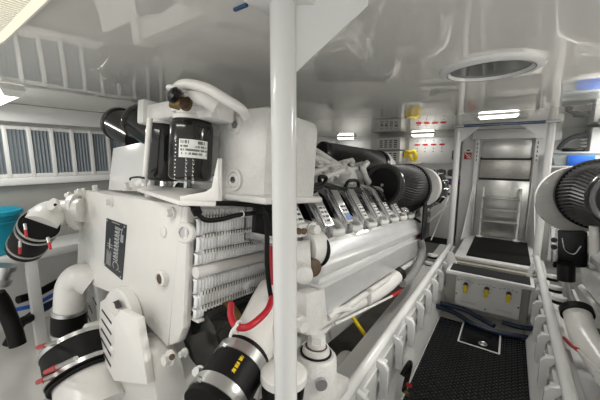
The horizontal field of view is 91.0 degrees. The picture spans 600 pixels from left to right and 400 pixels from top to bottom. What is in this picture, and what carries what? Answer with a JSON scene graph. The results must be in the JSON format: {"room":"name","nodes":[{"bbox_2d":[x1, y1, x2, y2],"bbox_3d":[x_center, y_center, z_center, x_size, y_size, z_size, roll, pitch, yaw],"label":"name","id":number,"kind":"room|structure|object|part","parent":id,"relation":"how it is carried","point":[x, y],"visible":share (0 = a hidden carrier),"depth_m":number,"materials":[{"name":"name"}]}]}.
{"room":"mechanical room","nodes":[
{"label":"mechanical room","id":0,"kind":"room"},
{"bbox_2d":[0,122,317,332],"bbox_3d":[-1.308,0.471,3.458,0.100,2.670,6.550,6,10,35],"label":"wall","id":1,"kind":"structure","parent":0,"point":[50,268],"depth_m":2.36,"materials":[{"name":"white paint"}]},
{"bbox_2d":[0,125,121,178],"bbox_3d":[-2.240,-0.310,1.885,0.055,0.370,2.923,6,10,35],"label":"air vent","id":2,"kind":"object","parent":1,"relation":"in","point":[25,152],"visible":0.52,"depth_m":2.29,"materials":[{"name":"white metal"}]},
{"bbox_2d":[0,301,196,399],"bbox_3d":[-0.880,1.307,3.272,0.950,0.970,6.550,6,10,35],"label":"floor","id":3,"kind":"structure","parent":1,"relation":"attached to","point":[19,368],"depth_m":2.01,"materials":[{"name":"grey paint"}]},
{"bbox_2d":[0,233,105,357],"bbox_3d":[-2.254,0.824,1.752,0.365,0.864,1.920,6,10,35],"label":"bench","id":4,"kind":"object","parent":3,"relation":"on","point":[63,244],"visible":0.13,"depth_m":2.07,"materials":[{"name":"white paint"}]},
{"bbox_2d":[0,263,16,287],"bbox_3d":[-1.786,0.451,1.774,0.116,0.146,0.135,6,10,35],"label":"valve fitting","id":5,"kind":"object","parent":4,"relation":"attached to","point":[6,269],"visible":1,"depth_m":1.76,"materials":[{"name":"silver metal"}]},
{"bbox_2d":[0,289,26,348],"bbox_3d":[-1.786,0.729,1.800,0.134,0.364,0.134,6,10,35],"label":"hose","id":6,"kind":"object","parent":5,"relation":"hanging from","point":[10,321],"visible":1,"depth_m":1.79,"materials":[{"name":"black rubber"}]},
{"bbox_2d":[0,206,23,255],"bbox_3d":[-2.043,0.212,1.940,0.356,0.290,0.356,6,10,35],"label":"bucket","id":7,"kind":"object","parent":4,"relation":"on","point":[9,215],"visible":0.7,"depth_m":1.92,"materials":[{"name":"teal plastic"}]},
{"bbox_2d":[2,314,34,346],"bbox_3d":[-1.835,0.851,1.933,0.085,0.142,0.204,0,8,-1],"label":"hose","id":8,"kind":"object","parent":4,"relation":"attached to","point":[28,318],"visible":0.41,"depth_m":1.95,"materials":[{"name":"black rubber"}]},
{"bbox_2d":[16,293,52,310],"bbox_3d":[-1.883,0.715,2.182,0.031,0.087,0.378,3,9,22],"label":"cable","id":9,"kind":"object","parent":4,"relation":"attached to","point":[48,297],"visible":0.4,"depth_m":2.08,"materials":[{"name":"blue plastic"}]},
{"bbox_3d":[-1.846,0.807,2.076,0.065,0.804,0.060,6,10,35],"label":"leg","id":10,"kind":"part","parent":4,"relation":"part of","materials":[{"name":"white paint"}]},
{"bbox_2d":[15,278,57,303],"bbox_3d":[-1.930,0.653,2.264,0.087,0.121,0.409,3,9,20],"label":"hose","id":11,"kind":"object","parent":4,"relation":"attached to","point":[22,298],"visible":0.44,"depth_m":2.21,"materials":[{"name":"black rubber"}]},
{"bbox_2d":[24,299,52,315],"bbox_3d":[-1.923,0.822,2.159,0.082,0.084,0.335,3,9,17],"label":"hose","id":12,"kind":"object","parent":4,"relation":"attached to","point":[49,304],"visible":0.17,"depth_m":2.21,"materials":[{"name":"blue"}]},
{"bbox_3d":[-1.620,0.761,2.391,0.065,0.804,0.060,6,10,35],"label":"leg","id":13,"kind":"part","parent":4,"relation":"part of","materials":[{"name":"white paint"}]},
{"bbox_2d":[0,169,214,186],"bbox_3d":[-1.243,-0.301,3.299,0.060,0.055,6.550,6,10,35],"label":"trim","id":14,"kind":"structure","parent":1,"relation":"attached to","point":[100,177],"depth_m":2.30,"materials":[{"name":"white paint"}]},
{"bbox_2d":[0,174,331,235],"bbox_3d":[-1.261,-0.030,3.351,0.015,0.492,6.550,6,10,35],"label":"trim","id":15,"kind":"structure","parent":1,"relation":"attached to","point":[26,197],"depth_m":2.29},
{"bbox_2d":[0,103,335,143],"bbox_3d":[-1.227,-0.780,3.217,0.100,0.125,6.550,6,10,35],"label":"trim","id":16,"kind":"structure","parent":1,"relation":"attached to","point":[9,112],"depth_m":2.24,"materials":[{"name":"white paint"}]},
{"bbox_2d":[0,0,599,137],"bbox_3d":[1.088,-0.638,1.636,5.910,0.050,6.650,6,10,35],"label":"ceiling","id":17,"kind":"structure","parent":0,"point":[379,76],"depth_m":1.14,"materials":[{"name":"white paint"}]},
{"bbox_2d":[0,85,25,105],"bbox_3d":[-1.736,-0.601,1.718,0.524,0.047,0.100,6,10,35],"label":"ceiling lamp","id":18,"kind":"object","parent":17,"relation":"attached to","point":[7,93],"visible":1,"depth_m":1.59,"materials":[{"name":"white"}]},
{"bbox_2d":[0,90,18,104],"bbox_3d":[-1.736,-0.594,1.719,0.490,0.029,0.096,6,10,35],"label":"diffuser","id":19,"kind":"object","parent":18,"relation":"attached to","point":[6,96],"depth_m":1.59,"materials":[{"name":"white plastic"}]},
{"bbox_2d":[0,0,50,43],"bbox_3d":[-0.737,-0.437,0.633,0.624,0.058,0.260,6,10,35],"label":"ceiling lamp","id":20,"kind":"object","parent":17,"relation":"attached to","point":[14,14],"visible":1,"depth_m":0.68,"materials":[{"name":"white plastic"}]},
{"bbox_2d":[233,3,247,11],"bbox_3d":[-0.147,-0.476,0.729,0.045,0.007,0.007,6,10,35],"label":"strip","id":21,"kind":"object","parent":17,"relation":"attached to","point":[245,5],"visible":0.86,"depth_m":0.73,"materials":[{"name":"blue plastic"}]},
{"bbox_2d":[244,0,367,399],"bbox_3d":[0.018,0.296,0.812,0.231,1.560,0.191,6,10,35],"label":"support post","id":22,"kind":"object","parent":17,"relation":"attached to","point":[299,29],"visible":1,"depth_m":0.72,"materials":[{"name":"white metal"}]},
{"bbox_2d":[337,136,356,139],"bbox_3d":[0.861,-1.137,5.416,0.364,0.052,0.120,6,10,35],"label":"ceiling lamp","id":23,"kind":"object","parent":17,"relation":"attached to","point":[344,137],"visible":0.98,"depth_m":5.36,"materials":[{"name":"white plastic"}]},
{"bbox_2d":[338,137,353,139],"bbox_3d":[0.861,-1.129,5.417,0.333,0.032,0.115,6,10,35],"label":"diffuser","id":24,"kind":"object","parent":23,"relation":"attached to","point":[339,138],"depth_m":5.40,"materials":[{"name":"white plastic"}]},
{"bbox_2d":[411,133,435,136],"bbox_3d":[1.944,-1.026,4.653,0.364,0.052,0.120,6,10,35],"label":"ceiling lamp","id":25,"kind":"object","parent":17,"relation":"attached to","point":[412,134],"visible":1,"depth_m":4.62,"materials":[{"name":"white plastic"}]},
{"bbox_2d":[412,134,433,136],"bbox_3d":[1.944,-1.018,4.655,0.333,0.032,0.115,6,10,35],"label":"diffuser","id":26,"kind":"object","parent":25,"relation":"attached to","point":[413,135],"depth_m":4.64,"materials":[{"name":"white plastic"}]},
{"bbox_2d":[439,52,547,82],"bbox_3d":[0.791,-0.544,1.237,0.380,0.020,0.380,6,10,35],"label":"porthole","id":27,"kind":"object","parent":17,"relation":"attached to","point":[499,66],"visible":1,"depth_m":1.20,"materials":[{"name":"white"}]},
{"bbox_3d":[0.791,-0.550,1.236,0.296,0.005,0.296,6,10,35],"label":"glass","id":28,"kind":"part","parent":27,"relation":"part of","materials":[{"name":"grey"}]},
{"bbox_2d":[477,112,520,119],"bbox_3d":[1.749,-0.738,2.604,0.324,0.031,0.100,6,10,35],"label":"recessed light","id":29,"kind":"object","parent":17,"relation":"in","point":[505,115],"visible":1,"depth_m":2.57,"materials":[{"name":"white plastic"}]},
{"bbox_2d":[479,114,518,119],"bbox_3d":[1.749,-0.733,2.605,0.294,0.019,0.096,6,10,35],"label":"diffuser","id":30,"kind":"object","parent":29,"relation":"attached to","point":[492,116],"depth_m":2.57,"materials":[{"name":"white plastic"}]},
{"bbox_2d":[452,122,560,127],"bbox_3d":[2.289,-0.852,3.346,1.010,0.014,0.010,6,10,35],"label":"strip","id":31,"kind":"object","parent":17,"relation":"attached to","point":[533,122],"visible":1,"depth_m":3.31,"materials":[{"name":"blue"}]},
{"bbox_2d":[332,127,599,328],"bbox_3d":[2.986,0.323,4.473,5.710,2.670,0.100,6,10,35],"label":"wall","id":32,"kind":"structure","parent":0,"point":[361,142],"depth_m":4.71,"materials":[{"name":"white paint"}]},
{"bbox_2d":[408,136,454,162],"bbox_3d":[2.158,-0.810,4.797,0.760,0.420,0.052,6,10,35],"label":"panel","id":33,"kind":"object","parent":32,"relation":"attached to","point":[429,149],"visible":0.86,"depth_m":4.78,"materials":[{"name":"white"}]},
{"bbox_2d":[420,184,459,244],"bbox_3d":[2.162,0.203,4.741,0.620,0.930,0.355,6,10,35],"label":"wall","id":34,"kind":"structure","parent":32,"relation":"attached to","point":[440,235],"depth_m":4.58,"materials":[{"name":"white paint"}]},
{"bbox_3d":[2.075,0.172,4.613,0.560,0.770,0.015,6,10,35],"label":"door","id":35,"kind":"part","parent":34,"relation":"part of","materials":[{"name":"white metal"}]},
{"bbox_2d":[582,127,599,151],"bbox_3d":[3.820,-0.663,3.370,0.790,0.340,0.440,6,10,35],"label":"upper cabinet","id":36,"kind":"object","parent":32,"relation":"attached to","point":[593,134],"visible":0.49,"depth_m":3.42,"materials":[{"name":"white"}]},
{"bbox_3d":[1.515,-0.642,5.136,1.070,0.020,0.290,6,10,35],"label":"shelf","id":37,"kind":"object","parent":32,"relation":"attached to","visible":0},
{"bbox_2d":[383,151,404,162],"bbox_3d":[1.512,-0.748,5.100,0.510,0.190,0.305,6,10,35],"label":"storage box","id":38,"kind":"object","parent":37,"relation":"on","point":[397,156],"visible":0.31,"depth_m":4.88,"materials":[{"name":"white"}]},
{"bbox_2d":[371,137,405,149],"bbox_3d":[1.512,-0.964,5.069,0.510,0.205,0.305,6,10,35],"label":"storage box","id":39,"kind":"object","parent":38,"relation":"on","point":[385,143],"visible":0.95,"depth_m":4.93,"materials":[{"name":"white metal"}]},
{"bbox_2d":[403,149,417,161],"bbox_3d":[1.822,-0.734,4.871,0.231,0.201,0.080,6,10,35],"label":"strap","id":40,"kind":"object","parent":37,"relation":"on","point":[413,151],"visible":1,"depth_m":4.84,"materials":[{"name":"yellow plastic"}]},
{"bbox_3d":[2.176,-0.370,4.669,0.630,0.025,0.340,6,10,35],"label":"shelf","id":41,"kind":"object","parent":32,"relation":"attached to","visible":0},
{"bbox_2d":[437,169,445,174],"bbox_3d":[2.206,-0.433,4.623,0.145,0.110,0.109,6,10,35],"label":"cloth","id":42,"kind":"object","parent":41,"relation":"on","point":[439,170],"visible":0.55,"depth_m":4.57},
{"bbox_2d":[440,306,523,333],"bbox_3d":[0.564,1.774,1.217,0.860,0.638,4.800,6,10,35],"label":"floor","id":43,"kind":"structure","parent":0,"point":[499,326],"depth_m":2.94,"materials":[{"name":"grey paint"}]},
{"bbox_2d":[401,316,529,399],"bbox_3d":[0.651,1.428,1.290,0.770,0.025,3.700,6,10,35],"label":"rubber mat","id":44,"kind":"object","parent":43,"relation":"on","point":[447,368],"visible":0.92,"depth_m":2.22,"materials":[{"name":"black rubber"}]},
{"bbox_3d":[0.651,1.433,1.291,0.770,0.016,3.700,6,10,35],"label":"edge trim","id":45,"kind":"part","parent":44,"relation":"part of","materials":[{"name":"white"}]},
{"bbox_2d":[457,321,500,354],"bbox_3d":[1.611,1.212,2.640,0.310,0.017,0.400,6,10,35],"label":"floor hatch","id":46,"kind":"object","parent":44,"relation":"on","point":[469,335],"visible":0.92,"depth_m":2.59,"materials":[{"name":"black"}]},
{"bbox_2d":[436,304,528,339],"bbox_3d":[1.689,1.144,2.784,0.779,0.109,0.131,7,11,41],"label":"hose","id":47,"kind":"object","parent":44,"relation":"on","point":[481,327],"visible":0.95,"depth_m":2.71,"materials":[{"name":"blue rubber"}]},
{"bbox_2d":[445,273,529,324],"bbox_3d":[1.869,0.979,2.991,0.700,0.400,0.040,6,10,35],"label":"plate","id":48,"kind":"object","parent":43,"relation":"on","point":[451,279],"visible":0.14,"depth_m":2.95,"materials":[{"name":"grey paint"}]},
{"bbox_2d":[445,251,456,295],"bbox_3d":[1.636,0.801,3.170,0.115,0.500,0.020,6,10,35],"label":"plate","id":49,"kind":"object","parent":48,"relation":"attached to","point":[451,258],"visible":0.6,"depth_m":3.15,"materials":[{"name":"white paint"}]},
{"bbox_2d":[454,275,521,319],"bbox_3d":[1.813,0.901,2.865,0.524,0.340,0.210,6,10,35],"label":"box","id":50,"kind":"object","parent":48,"relation":"attached to","point":[494,298],"visible":0.92,"depth_m":2.79,"materials":[{"name":"grey paint"}]},
{"bbox_3d":[1.613,0.869,2.881,0.056,0.080,0.012,6,10,35],"label":"valve lever","id":51,"kind":"part","parent":50,"relation":"part of","materials":[{"name":"yellow plastic"}]},
{"bbox_2d":[440,301,495,327],"bbox_3d":[1.630,1.096,2.882,0.128,0.083,0.499,-8,11,-43],"label":"hose","id":52,"kind":"object","parent":50,"relation":"attached to","point":[484,320],"visible":1,"depth_m":2.88,"materials":[{"name":"blue rubber"}]},
{"bbox_3d":[1.756,0.883,2.780,0.056,0.080,0.012,6,10,35],"label":"valve lever","id":53,"kind":"part","parent":50,"relation":"part of","materials":[{"name":"yellow plastic"}]},
{"bbox_2d":[446,262,534,290],"bbox_3d":[1.793,0.714,2.808,0.690,0.045,0.260,6,10,35],"label":"step","id":54,"kind":"structure","parent":50,"relation":"on","point":[513,280],"depth_m":2.74,"materials":[{"name":"white"}]},
{"bbox_3d":[1.894,0.897,2.683,0.056,0.080,0.012,6,10,35],"label":"valve lever","id":55,"kind":"part","parent":50,"relation":"part of","materials":[{"name":"yellow plastic"}]},
{"bbox_2d":[526,263,533,319],"bbox_3d":[2.156,0.897,2.810,0.060,0.625,0.020,6,10,35],"label":"plate","id":56,"kind":"object","parent":48,"relation":"attached to","point":[530,271],"visible":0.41,"depth_m":2.77,"materials":[{"name":"white paint"}]},
{"bbox_2d":[454,234,535,272],"bbox_3d":[2.442,0.619,3.655,0.790,0.040,1.220,6,10,35],"label":"floor","id":57,"kind":"structure","parent":0,"point":[460,254],"depth_m":3.31,"materials":[{"name":"white"}]},
{"bbox_2d":[456,260,536,277],"bbox_3d":[2.022,0.980,3.191,0.800,0.540,0.060,6,10,35],"label":"trim","id":58,"kind":"structure","parent":57,"relation":"attached to","point":[458,261],"depth_m":3.11,"materials":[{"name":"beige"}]},
{"bbox_2d":[466,236,530,265],"bbox_3d":[2.436,0.598,3.619,0.590,0.011,1.000,6,10,35],"label":"rubber mat","id":59,"kind":"object","parent":57,"relation":"on","point":[508,251],"visible":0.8,"depth_m":3.53,"materials":[{"name":"black rubber"}]},
{"bbox_2d":[476,187,521,241],"bbox_3d":[2.712,0.184,4.012,0.509,0.695,0.171,6,10,35],"label":"boarding ladder","id":60,"kind":"object","parent":59,"relation":"on","point":[483,191],"visible":1,"depth_m":3.96,"materials":[{"name":"white metal"}]},
{"bbox_3d":[2.558,0.155,4.154,0.026,0.678,0.114,6,10,35],"label":"ladder rail","id":61,"kind":"part","parent":60,"relation":"part of","materials":[{"name":"white metal"}]},
{"bbox_3d":[2.900,0.190,3.913,0.026,0.678,0.114,6,10,35],"label":"ladder rail","id":62,"kind":"part","parent":60,"relation":"part of","materials":[{"name":"white metal"}]},
{"bbox_2d":[455,127,561,272],"bbox_3d":[2.837,0.018,4.139,1.080,1.970,0.040,6,10,35],"label":"wall","id":63,"kind":"structure","parent":0,"point":[466,177],"depth_m":4.28,"materials":[{"name":"white"}]},
{"bbox_2d":[463,149,472,159],"bbox_3d":[2.440,-0.665,4.286,0.110,0.160,0.015,6,10,35],"label":"warning sign","id":64,"kind":"object","parent":63,"relation":"attached to","point":[467,152],"visible":1,"depth_m":4.28,"materials":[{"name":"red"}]},
{"bbox_2d":[460,128,541,247],"bbox_3d":[2.669,-0.188,3.896,0.822,1.488,0.479,6,10,35],"label":"door","id":65,"kind":"structure","parent":63,"relation":"in","point":[505,166],"depth_m":4.04,"materials":[{"name":"silver metal"}]},
{"bbox_3d":[2.793,0.127,4.118,0.600,0.800,0.030,6,10,35],"label":"panel","id":66,"kind":"part","parent":65,"relation":"part of","materials":[{"name":"silver metal"}]},
{"bbox_3d":[2.790,-0.421,4.034,0.570,0.250,0.030,6,10,35],"label":"panel","id":67,"kind":"part","parent":65,"relation":"part of","materials":[{"name":"silver metal"}]},
{"bbox_3d":[2.787,-0.685,3.992,0.540,0.235,0.030,6,10,35],"label":"panel","id":68,"kind":"part","parent":65,"relation":"part of","materials":[{"name":"silver metal"}]},
{"bbox_2d":[555,131,561,140],"bbox_3d":[3.217,-0.801,3.697,0.100,0.120,0.030,6,10,35],"label":"plate","id":69,"kind":"object","parent":63,"relation":"attached to","point":[558,135],"visible":0.68,"depth_m":3.68,"materials":[{"name":"white metal"}]},
{"bbox_2d":[551,165,571,167],"bbox_3d":[3.665,-0.349,3.178,1.530,0.025,0.455,6,10,35],"label":"shelf","id":70,"kind":"object","parent":63,"relation":"attached to","point":[552,166],"visible":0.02,"depth_m":3.39,"materials":[{"name":"white metal"}]},
{"bbox_2d":[552,152,599,165],"bbox_3d":[3.272,-0.479,3.420,0.610,0.156,0.400,6,10,35],"label":"plastic bin","id":71,"kind":"object","parent":70,"relation":"on","point":[559,158],"visible":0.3,"depth_m":3.38,"materials":[{"name":"plastic"}]},
{"bbox_2d":[556,133,587,151],"bbox_3d":[3.270,-0.692,3.552,0.270,0.216,0.078,6,10,35],"label":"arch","id":72,"kind":"object","parent":71,"relation":"on","point":[579,135],"visible":1,"depth_m":3.52,"materials":[{"name":"grey metal"}]},
{"bbox_3d":[3.272,-0.545,3.410,0.610,0.022,0.400,6,10,35],"label":"lid","id":73,"kind":"part","parent":71,"relation":"part of","materials":[{"name":"white plastic"}]},
{"bbox_2d":[566,155,594,165],"bbox_3d":[3.126,-0.439,3.288,0.230,0.119,0.019,6,10,35],"label":"box","id":74,"kind":"object","parent":70,"relation":"on","point":[572,160],"visible":0.71,"depth_m":3.30,"materials":[{"name":"blue plastic"}]},
{"bbox_2d":[545,225,588,260],"bbox_3d":[3.670,0.321,3.588,0.980,0.930,0.495,6,10,35],"label":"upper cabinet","id":75,"kind":"object","parent":63,"relation":"attached to","point":[548,247],"visible":0.14,"depth_m":3.73,"materials":[{"name":"white metal"}]},
{"bbox_3d":[1.059,2.035,1.985,5.710,0.100,6.550,6,10,35],"label":"floor","id":76,"kind":"structure","parent":0,"visible":0},
{"bbox_2d":[252,287,403,399],"bbox_3d":[0.256,1.628,3.216,1.000,0.350,3.300,6,10,35],"label":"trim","id":77,"kind":"structure","parent":76,"relation":"on","point":[351,336],"depth_m":3.28,"materials":[{"name":"paint"}]},
{"bbox_2d":[337,350,350,368],"bbox_3d":[0.327,1.476,2.074,0.070,0.960,0.299,6,10,35],"label":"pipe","id":78,"kind":"object","parent":76,"relation":"on","point":[342,356],"visible":0.3,"depth_m":1.92,"materials":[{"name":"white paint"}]},
{"bbox_2d":[337,244,454,399],"bbox_3d":[0.405,1.474,1.815,0.245,1.060,5.650,6,10,35],"label":"trim","id":79,"kind":"structure","parent":76,"relation":"on","point":[422,336],"depth_m":2.16,"materials":[{"name":"white paint"}]},
{"bbox_2d":[4,79,449,399],"bbox_3d":[0.126,0.262,2.477,1.667,1.836,3.537,6,10,36],"label":"engine","id":80,"kind":"object","parent":79,"relation":"on","point":[186,267],"visible":0.97,"depth_m":1.28,"materials":[{"name":"white paint"}]},
{"bbox_3d":[-0.940,0.245,1.496,0.237,0.286,0.006,6,4,35],"label":"name plate","id":81,"kind":"part","parent":80,"relation":"part of","materials":[{"name":"black metal"}]},
{"bbox_2d":[100,107,139,145],"bbox_3d":[-1.033,-0.419,1.775,0.350,0.286,0.214,6,4,35],"label":"canister","id":82,"kind":"object","parent":80,"relation":"on","point":[110,124],"depth_m":1.71,"materials":[{"name":"black plastic"}]},
{"bbox_2d":[120,104,145,143],"bbox_3d":[-0.810,-0.387,1.563,0.241,0.238,0.193,3,9,20],"label":"canister","id":83,"kind":"object","parent":80,"relation":"on","point":[130,126],"depth_m":1.49,"materials":[{"name":"black plastic"}]},
{"bbox_3d":[-0.615,-0.191,1.185,0.051,0.274,0.021,6,4,35],"label":"drain rod","id":84,"kind":"part","parent":80,"relation":"part of","materials":[{"name":"white paint"}]},
{"bbox_2d":[137,158,221,206],"bbox_3d":[-0.519,-0.094,1.224,0.180,0.158,0.719,-8,11,-43],"label":"tray","id":85,"kind":"object","parent":80,"relation":"on","point":[154,169],"depth_m":1.04,"materials":[{"name":"white paint"}]},
{"bbox_3d":[-0.862,-0.037,2.061,0.256,0.256,0.014,6,4,35],"label":"frame","id":86,"kind":"part","parent":80,"relation":"part of","materials":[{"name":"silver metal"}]},
{"bbox_3d":[-0.299,0.488,1.404,0.064,0.012,0.480,6,4,35],"label":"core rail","id":87,"kind":"part","parent":80,"relation":"part of","materials":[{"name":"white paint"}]},
{"bbox_2d":[184,279,273,399],"bbox_3d":[-0.188,0.555,1.144,0.310,0.344,0.557,6,10,35],"label":"pipe","id":88,"kind":"object","parent":80,"relation":"attached to","point":[241,353],"depth_m":1.02,"materials":[{"name":"black plastic"}]},
{"bbox_3d":[-0.132,0.054,1.271,0.256,0.256,0.014,6,4,35],"label":"frame","id":89,"kind":"part","parent":80,"relation":"part of","materials":[{"name":"black metal"}]},
{"bbox_3d":[-0.129,-0.172,1.229,0.272,0.344,0.344,6,4,35],"label":"coolant tank","id":90,"kind":"part","parent":80,"relation":"part of","materials":[{"name":"white metal"}]},
{"bbox_2d":[260,359,306,399],"bbox_3d":[-0.057,0.625,1.014,0.160,0.090,0.160,6,4,35],"label":"cap","id":91,"kind":"object","parent":80,"relation":"on","point":[267,384],"depth_m":0.98,"materials":[{"name":"white paint"}]},
{"bbox_3d":[-0.007,0.077,1.246,0.058,0.084,0.062,6,4,35],"label":"label plate","id":92,"kind":"part","parent":80,"relation":"part of","materials":[{"name":"white"}]},
{"bbox_3d":[-0.002,0.051,1.456,0.256,0.256,0.014,6,4,35],"label":"frame","id":93,"kind":"part","parent":80,"relation":"part of","materials":[{"name":"silver metal"}]},
{"bbox_3d":[0.124,0.074,1.431,0.058,0.084,0.062,6,4,35],"label":"label plate","id":94,"kind":"part","parent":80,"relation":"part of","materials":[{"name":"white"}]},
{"bbox_3d":[0.129,0.048,1.641,0.256,0.256,0.014,6,4,35],"label":"frame","id":95,"kind":"part","parent":80,"relation":"part of","materials":[{"name":"silver metal"}]},
{"bbox_3d":[0.061,0.849,1.313,0.208,0.064,0.288,6,4,35],"label":"foot plate","id":96,"kind":"part","parent":80,"relation":"part of","materials":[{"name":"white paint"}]},
{"bbox_3d":[0.254,0.071,1.616,0.058,0.084,0.062,6,4,35],"label":"label plate","id":97,"kind":"part","parent":80,"relation":"part of","materials":[{"name":"white"}]},
{"bbox_3d":[0.259,0.045,1.826,0.256,0.256,0.014,6,4,35],"label":"frame","id":98,"kind":"part","parent":80,"relation":"part of","materials":[{"name":"silver metal"}]},
{"bbox_3d":[0.606,0.600,2.163,0.042,0.041,2.152,6,4,35],"label":"fuel rail","id":99,"kind":"part","parent":80,"relation":"part of","materials":[{"name":"white metal"}]},
{"bbox_3d":[0.385,0.068,1.801,0.058,0.084,0.062,6,4,35],"label":"label plate","id":100,"kind":"part","parent":80,"relation":"part of","materials":[{"name":"white metal"}]},
{"bbox_3d":[0.428,0.661,1.820,0.016,0.131,0.901,6,4,35],"label":"stop lever","id":101,"kind":"part","parent":80,"relation":"part of","materials":[{"name":"white paint"}]},
{"bbox_3d":[0.390,0.042,2.011,0.256,0.256,0.014,6,4,35],"label":"frame","id":102,"kind":"part","parent":80,"relation":"part of","materials":[{"name":"silver metal"}]},
{"bbox_3d":[0.520,0.039,2.196,0.256,0.256,0.014,6,4,35],"label":"frame","id":103,"kind":"part","parent":80,"relation":"part of","materials":[{"name":"silver metal"}]},
{"bbox_3d":[0.515,0.065,1.986,0.058,0.084,0.062,6,4,35],"label":"label plate","id":104,"kind":"part","parent":80,"relation":"part of","materials":[{"name":"white metal"}]},
{"bbox_3d":[0.651,0.036,2.381,0.256,0.256,0.014,6,4,35],"label":"frame","id":105,"kind":"part","parent":80,"relation":"part of","materials":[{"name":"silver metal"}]},
{"bbox_3d":[0.645,0.062,2.171,0.058,0.084,0.062,6,4,35],"label":"label plate","id":106,"kind":"part","parent":80,"relation":"part of","materials":[{"name":"white metal"}]},
{"bbox_3d":[0.749,0.718,2.285,0.027,0.041,0.232,6,4,35],"label":"red handle","id":107,"kind":"part","parent":80,"relation":"part of","materials":[{"name":"red plastic"}]},
{"bbox_3d":[1.427,0.135,3.038,0.016,0.048,0.866,6,10,36],"label":"stay rod","id":108,"kind":"part","parent":80,"relation":"part of","materials":[{"name":"silver metal"}]},
{"bbox_3d":[1.490,0.172,3.119,0.013,0.329,0.861,6,10,35],"label":"stay rod","id":109,"kind":"part","parent":80,"relation":"part of","materials":[{"name":"silver metal"}]},
{"bbox_2d":[351,316,365,335],"bbox_3d":[0.424,0.900,2.076,0.186,0.245,0.030,-5,10,-33],"label":"hose","id":110,"kind":"object","parent":79,"relation":"attached to","point":[354,319],"visible":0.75,"depth_m":2.05,"materials":[{"name":"yellow plastic"}]},
{"bbox_2d":[340,242,452,399],"bbox_3d":[0.635,0.947,1.945,0.108,0.295,4.450,6,10,35],"label":"handrail","id":111,"kind":"object","parent":79,"relation":"attached to","point":[373,359],"visible":0.84,"depth_m":1.90,"materials":[{"name":"white metal"}]},
{"bbox_2d":[400,360,412,396],"bbox_3d":[0.703,1.149,1.927,0.074,0.185,0.180,6,10,35],"label":"valve","id":112,"kind":"object","parent":111,"relation":"hanging from","point":[406,371],"visible":1,"depth_m":1.90,"materials":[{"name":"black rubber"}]},
{"bbox_2d":[447,126,479,249],"bbox_3d":[2.028,-0.119,3.696,0.296,1.570,0.120,6,10,35],"label":"support post","id":113,"kind":"object","parent":79,"relation":"on","point":[463,133],"visible":0.8,"depth_m":3.69,"materials":[{"name":"white metal"}]},
{"bbox_2d":[524,260,584,399],"bbox_3d":[1.141,1.554,1.298,0.170,1.050,5.650,6,10,35],"label":"trim","id":114,"kind":"structure","parent":76,"relation":"on","point":[535,393],"depth_m":2.06,"materials":[{"name":"white paint"}]},
{"bbox_2d":[502,320,532,330],"bbox_3d":[1.951,1.126,2.643,0.237,0.054,0.059,6,10,35],"label":"hose","id":115,"kind":"object","parent":114,"relation":"attached to","point":[506,323],"visible":0.94,"depth_m":2.63,"materials":[{"name":"blue rubber"}]},
{"bbox_2d":[522,121,560,256],"bbox_3d":[2.588,-0.062,3.302,0.336,1.570,0.120,6,10,35],"label":"support post","id":116,"kind":"object","parent":114,"relation":"on","point":[547,130],"visible":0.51,"depth_m":3.19,"materials":[{"name":"white metal"}]},
{"bbox_2d":[529,255,579,399],"bbox_3d":[1.294,1.014,1.481,0.108,0.295,4.450,6,10,35],"label":"handrail","id":117,"kind":"object","parent":114,"relation":"attached to","point":[567,389],"visible":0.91,"depth_m":1.79,"materials":[{"name":"white metal"}]},
{"bbox_2d":[534,159,599,384],"bbox_3d":[2.108,0.594,1.267,1.497,1.523,2.420,4,9,27],"label":"engine","id":118,"kind":"object","parent":114,"relation":"on","point":[567,199],"visible":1,"depth_m":1.95,"materials":[{"name":"white paint"}]},
{"bbox_3d":[1.592,0.845,1.737,0.030,0.104,0.362,6,4,35],"label":"red handle","id":119,"kind":"part","parent":118,"relation":"part of","materials":[{"name":"red plastic"}]},
{"bbox_3d":[1.791,0.309,1.952,0.105,0.105,0.008,6,10,35],"label":"box chain","id":120,"kind":"part","parent":118,"relation":"part of","materials":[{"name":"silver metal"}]},
{"bbox_3d":[1.398,0.780,1.424,0.014,0.128,0.420,5,10,32],"label":"stop lever","id":121,"kind":"part","parent":118,"relation":"part of","materials":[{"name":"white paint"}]},
{"bbox_3d":[1.610,0.703,1.456,0.042,0.041,2.152,6,4,35],"label":"fuel rail","id":122,"kind":"part","parent":118,"relation":"part of","materials":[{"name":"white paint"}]},
{"bbox_2d":[553,289,599,399],"bbox_3d":[1.243,1.681,1.087,0.260,0.860,5.400,6,10,35],"label":"trim","id":123,"kind":"structure","parent":76,"relation":"on","point":[590,388],"depth_m":1.89,"materials":[{"name":"white"}]}
]}

